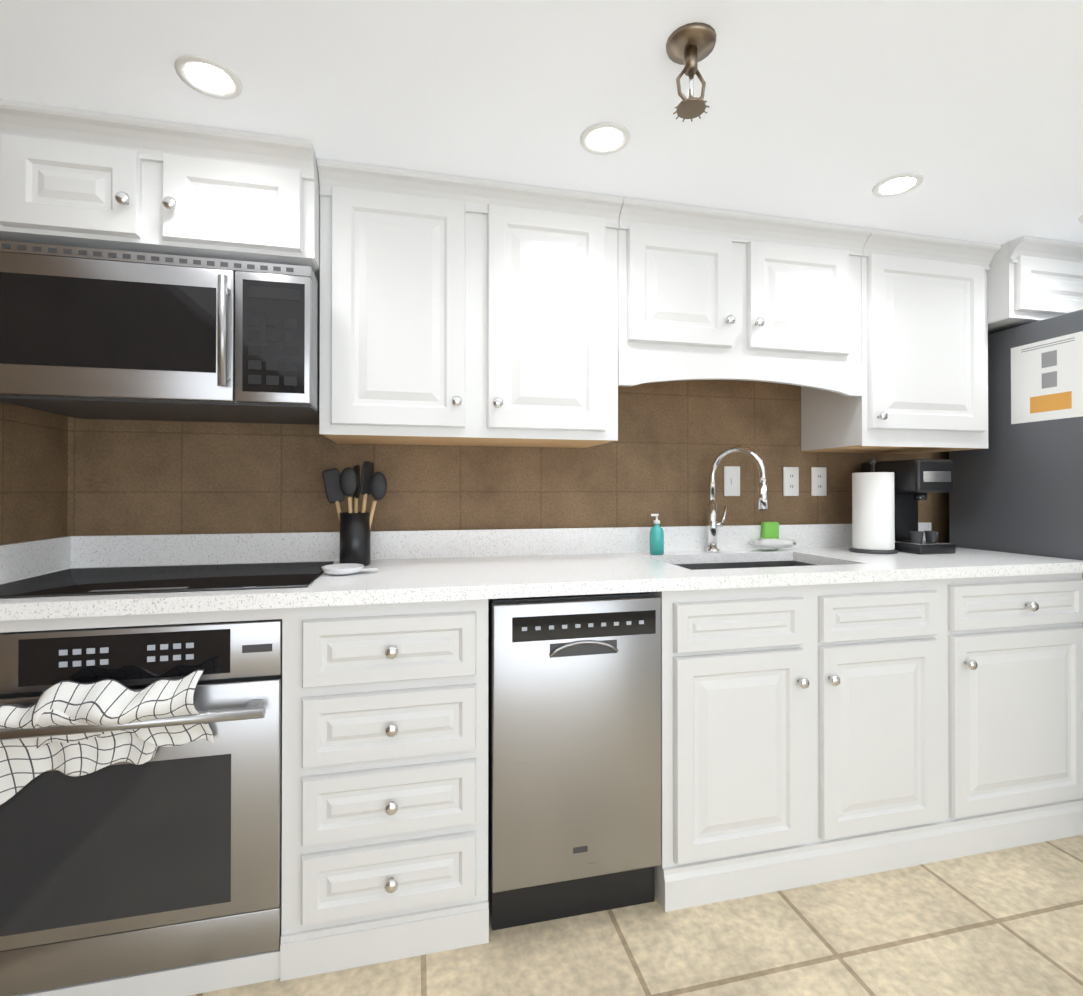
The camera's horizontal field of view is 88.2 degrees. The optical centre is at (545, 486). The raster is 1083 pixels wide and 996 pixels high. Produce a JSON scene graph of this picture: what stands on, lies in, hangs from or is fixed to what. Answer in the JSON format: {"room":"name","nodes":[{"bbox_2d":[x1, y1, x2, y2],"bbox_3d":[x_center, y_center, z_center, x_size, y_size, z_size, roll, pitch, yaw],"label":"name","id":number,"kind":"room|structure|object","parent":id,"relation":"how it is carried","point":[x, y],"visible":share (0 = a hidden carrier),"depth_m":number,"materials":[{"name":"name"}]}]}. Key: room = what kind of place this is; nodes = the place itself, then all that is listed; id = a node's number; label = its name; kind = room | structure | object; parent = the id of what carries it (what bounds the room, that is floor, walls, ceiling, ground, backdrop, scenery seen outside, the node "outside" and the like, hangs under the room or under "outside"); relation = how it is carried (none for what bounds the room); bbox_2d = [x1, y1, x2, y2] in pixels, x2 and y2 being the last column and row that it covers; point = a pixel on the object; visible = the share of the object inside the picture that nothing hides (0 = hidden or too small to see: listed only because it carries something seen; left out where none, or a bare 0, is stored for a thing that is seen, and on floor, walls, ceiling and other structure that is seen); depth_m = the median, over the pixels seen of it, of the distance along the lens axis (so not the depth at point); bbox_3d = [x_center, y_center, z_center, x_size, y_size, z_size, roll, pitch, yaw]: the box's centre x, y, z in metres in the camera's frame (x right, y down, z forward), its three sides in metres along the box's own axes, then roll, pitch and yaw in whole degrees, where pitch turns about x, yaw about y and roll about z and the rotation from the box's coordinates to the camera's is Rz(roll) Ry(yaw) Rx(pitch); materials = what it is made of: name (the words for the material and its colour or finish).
{"room":"kitchen","nodes":[
{"label":"kitchen","id":0,"kind":"room"},
{"bbox_2d":[0,402,67,544],"bbox_3d":[-1.066,0.110,-0.311,0.100,2.085,4.200,0,0,-13],"label":"wall","id":1,"kind":"structure","parent":0,"point":[33,473],"depth_m":1.59,"materials":[{"name":"tile"}]},
{"bbox_2d":[0,99,163,253],"bbox_3d":[-1.237,-0.773,1.590,0.368,0.289,0.428,0,0,-13],"label":"upper cabinet","id":2,"kind":"object","parent":1,"relation":"attached to","point":[69,177],"depth_m":1.39,"materials":[{"name":"white wood"}]},
{"bbox_2d":[67,380,948,542],"bbox_3d":[0.661,0.128,2.300,4.650,2.085,0.100,0,0,-13],"label":"wall","id":3,"kind":"structure","parent":0,"point":[151,477],"depth_m":2.04,"materials":[{"name":"tile"}]},
{"bbox_2d":[152,119,323,270],"bbox_3d":[-0.868,-0.773,1.676,0.390,0.289,0.428,0,0,-13],"label":"upper cabinet","id":4,"kind":"object","parent":3,"relation":"attached to","point":[218,193],"depth_m":1.47,"materials":[{"name":"white wood"}]},
{"bbox_2d":[0,240,319,424],"bbox_3d":[-1.037,-0.400,1.593,0.752,0.373,0.504,0,0,-13],"label":"microwave","id":5,"kind":"object","parent":4,"relation":"attached to","point":[90,333],"visible":1,"depth_m":1.41,"materials":[{"name":"silver metal"}]},
{"bbox_2d":[312,159,483,445],"bbox_3d":[-0.466,-0.535,1.809,0.449,0.763,0.348,0,0,-13],"label":"upper cabinet","id":6,"kind":"object","parent":3,"relation":"attached to","point":[462,311],"depth_m":1.64,"materials":[{"name":"white wood"}]},
{"bbox_2d":[476,179,627,447],"bbox_3d":[-0.024,-0.534,1.912,0.460,0.763,0.348,0,0,-13],"label":"upper cabinet","id":7,"kind":"object","parent":3,"relation":"attached to","point":[556,260],"depth_m":1.75,"materials":[{"name":"white wood"}]},
{"bbox_2d":[724,466,739,495],"bbox_3d":[0.758,-0.021,2.264,0.072,0.121,0.011,0,0,-13],"label":"light switch","id":8,"kind":"object","parent":3,"relation":"attached to","point":[731,473],"depth_m":2.26,"materials":[{"name":"white plastic"}]},
{"bbox_2d":[628,197,871,382],"bbox_3d":[0.657,-0.681,2.072,0.934,0.467,0.348,0,0,-13],"label":"upper cabinet","id":9,"kind":"object","parent":3,"relation":"attached to","point":[713,293],"depth_m":1.91,"materials":[{"name":"white wood"}]},
{"bbox_2d":[783,467,798,495],"bbox_3d":[1.025,-0.021,2.328,0.072,0.121,0.008,0,0,-13],"label":"electrical outlet plate","id":10,"kind":"object","parent":3,"relation":"attached to","point":[790,481],"depth_m":2.32,"materials":[{"name":"white plastic"}]},
{"bbox_2d":[811,467,826,495],"bbox_3d":[1.155,-0.021,2.358,0.072,0.121,0.008,0,0,-13],"label":"electrical outlet plate","id":11,"kind":"object","parent":3,"relation":"attached to","point":[818,474],"depth_m":2.36,"materials":[{"name":"white plastic"}]},
{"bbox_2d":[796,229,999,453],"bbox_3d":[1.395,-0.532,2.243,0.577,0.763,0.348,0,0,-13],"label":"upper cabinet","id":12,"kind":"object","parent":3,"relation":"attached to","point":[925,387],"depth_m":2.08,"materials":[{"name":"white wood"}]},
{"bbox_2d":[992,235,1082,330],"bbox_3d":[1.906,-0.773,2.323,0.450,0.279,0.428,0,0,-13],"label":"upper cabinet","id":13,"kind":"object","parent":3,"relation":"attached to","point":[1036,279],"depth_m":2.10,"materials":[{"name":"white wood"}]},
{"bbox_2d":[0,0,1082,244],"bbox_3d":[1.150,-0.979,0.213,4.650,0.100,4.400,0,0,-13],"label":"ceiling","id":14,"kind":"structure","parent":0,"point":[838,110],"depth_m":1.30,"materials":[{"name":"white paint"}]},
{"bbox_2d":[174,54,242,98],"bbox_3d":[-0.756,-0.918,1.257,0.132,0.006,0.132,0,0,-13],"label":"recessed light","id":15,"kind":"object","parent":14,"relation":"in","point":[207,76],"visible":1,"depth_m":1.25,"materials":[{"name":"white"}]},
{"bbox_2d":[580,122,629,154],"bbox_3d":[0.157,-0.917,1.476,0.132,0.006,0.132,0,0,-13],"label":"recessed light","id":16,"kind":"object","parent":14,"relation":"in","point":[603,138],"visible":1,"depth_m":1.47,"materials":[{"name":"white plastic"}]},
{"bbox_2d":[666,22,716,121],"bbox_3d":[0.302,-0.851,1.160,0.103,0.143,0.103,0,0,-13],"label":"sprinkler","id":17,"kind":"object","parent":14,"relation":"attached to","point":[689,46],"visible":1,"depth_m":1.15,"materials":[{"name":"brown metal"}]},
{"bbox_2d":[872,172,923,196],"bbox_3d":[1.071,-0.915,1.699,0.132,0.006,0.132,0,0,-13],"label":"recessed light","id":18,"kind":"object","parent":14,"relation":"in","point":[897,184],"visible":1,"depth_m":1.69,"materials":[{"name":"white"}]},
{"bbox_2d":[1078,215,1082,222],"bbox_3d":[1.877,-0.914,1.872,0.132,0.006,0.132,0,0,-13],"label":"recessed light","id":19,"kind":"object","parent":14,"relation":"in","point":[1080,218],"visible":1,"depth_m":1.91,"materials":[{"name":"white"}]},
{"bbox_2d":[188,835,1082,995],"bbox_3d":[1.150,1.206,0.199,4.650,0.100,4.400,0,0,-13],"label":"floor","id":20,"kind":"structure","parent":0,"point":[1006,922],"depth_m":1.41,"materials":[{"name":"tile"}]},
{"bbox_2d":[0,599,488,995],"bbox_3d":[-0.817,0.728,1.580,1.241,0.876,0.618,0,0,-13],"label":"base cabinet","id":21,"kind":"object","parent":20,"relation":"on","point":[385,706],"depth_m":1.36,"materials":[{"name":"white wood"}]},
{"bbox_2d":[0,619,281,995],"bbox_3d":[-1.025,0.709,1.449,0.715,0.776,0.663,0,0,-13],"label":"oven","id":22,"kind":"object","parent":21,"relation":"in","point":[140,799],"visible":0.96,"depth_m":1.24,"materials":[{"name":"grey metal"}]},
{"bbox_2d":[488,592,660,930],"bbox_3d":[0.030,0.735,1.746,0.466,0.864,0.564,0,0,-13],"label":"dishwasher","id":23,"kind":"object","parent":20,"relation":"on","point":[574,755],"visible":1,"depth_m":1.48,"materials":[{"name":"grey metal"}]},
{"bbox_2d":[652,591,679,911],"bbox_3d":[0.022,0.729,1.776,0.531,0.876,0.618,0,0,-13],"label":"base cabinet","id":24,"kind":"object","parent":20,"relation":"on","point":[667,875],"depth_m":1.55,"materials":[{"name":"white wood"}]},
{"bbox_2d":[680,578,959,908],"bbox_3d":[0.731,0.730,1.941,0.970,0.876,0.618,0,0,-13],"label":"base cabinet","id":25,"kind":"object","parent":20,"relation":"on","point":[818,733],"depth_m":1.65,"materials":[{"name":"white wood"}]},
{"bbox_2d":[949,309,1082,578],"bbox_3d":[2.257,0.280,2.136,0.916,1.778,0.742,0,0,-13],"label":"fridge","id":26,"kind":"object","parent":20,"relation":"on","point":[1018,486],"visible":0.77,"depth_m":2.08,"materials":[{"name":"grey metal"}]},
{"bbox_2d":[960,573,1082,856],"bbox_3d":[1.467,0.731,2.113,0.612,0.876,0.618,0,0,-13],"label":"base cabinet","id":27,"kind":"object","parent":20,"relation":"on","point":[1021,636],"depth_m":1.82,"materials":[{"name":"white wood"}]},
{"bbox_2d":[0,522,1082,620],"bbox_3d":[0.176,0.320,1.808,3.278,0.330,0.630,0,0,-13],"label":"countertop","id":28,"kind":"structure","parent":27,"relation":"on","point":[432,565],"depth_m":1.76,"materials":[{"name":"stone"}]},
{"bbox_2d":[0,561,333,597],"bbox_3d":[-1.000,0.246,1.518,0.740,0.006,0.465,0,0,-13],"label":"cooktop","id":29,"kind":"object","parent":28,"relation":"in","point":[110,580],"visible":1,"depth_m":1.46,"materials":[{"name":"black glass"}]},
{"bbox_2d":[322,563,378,574],"bbox_3d":[-0.560,0.239,1.603,0.155,0.022,0.116,0,0,-13],"label":"spoon rest","id":30,"kind":"object","parent":28,"relation":"on","point":[343,569],"visible":1,"depth_m":1.59,"materials":[{"name":"white ceramic"}]},
{"bbox_2d":[322,461,386,565],"bbox_3d":[-0.610,0.084,1.789,0.200,0.333,0.107,0,0,-13],"label":"utensil crock","id":31,"kind":"object","parent":28,"relation":"on","point":[355,530],"visible":0.96,"depth_m":1.77,"materials":[{"name":"black ceramic"}]},
{"bbox_2d":[650,514,663,554],"bbox_3d":[0.414,0.177,2.077,0.052,0.151,0.051,0,0,-13],"label":"soap bottle","id":32,"kind":"object","parent":28,"relation":"on","point":[656,539],"visible":1,"depth_m":2.06,"materials":[{"name":"teal plastic"}]},
{"bbox_2d":[705,446,767,551],"bbox_3d":[0.713,0.049,2.108,0.141,0.408,0.233,0,0,-13],"label":"faucet","id":33,"kind":"object","parent":28,"relation":"on","point":[713,524],"visible":1,"depth_m":2.16,"materials":[{"name":"silver metal"}]},
{"bbox_2d":[749,538,796,549],"bbox_3d":[0.898,0.229,2.208,0.220,0.047,0.066,0,0,-13],"label":"dish","id":34,"kind":"object","parent":28,"relation":"on","point":[771,544],"visible":1,"depth_m":2.19,"materials":[{"name":"white ceramic"}]},
{"bbox_2d":[761,522,778,538],"bbox_3d":[0.911,0.199,2.264,0.070,0.111,0.027,0,0,-13],"label":"sponge","id":35,"kind":"object","parent":34,"relation":"on","point":[769,530],"visible":0.6,"depth_m":2.25,"materials":[{"name":"green"}]},
{"bbox_2d":[849,458,897,553],"bbox_3d":[1.273,0.071,2.171,0.164,0.364,0.164,0,0,-13],"label":"paper towel holder","id":36,"kind":"object","parent":28,"relation":"on","point":[873,514],"visible":1,"depth_m":2.11,"materials":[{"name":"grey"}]},
{"bbox_2d":[861,459,954,553],"bbox_3d":[1.441,0.076,2.233,0.174,0.356,0.285,0,0,-13],"label":"coffee maker","id":37,"kind":"object","parent":28,"relation":"on","point":[915,480],"visible":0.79,"depth_m":2.13,"materials":[{"name":"black plastic"}]}
]}

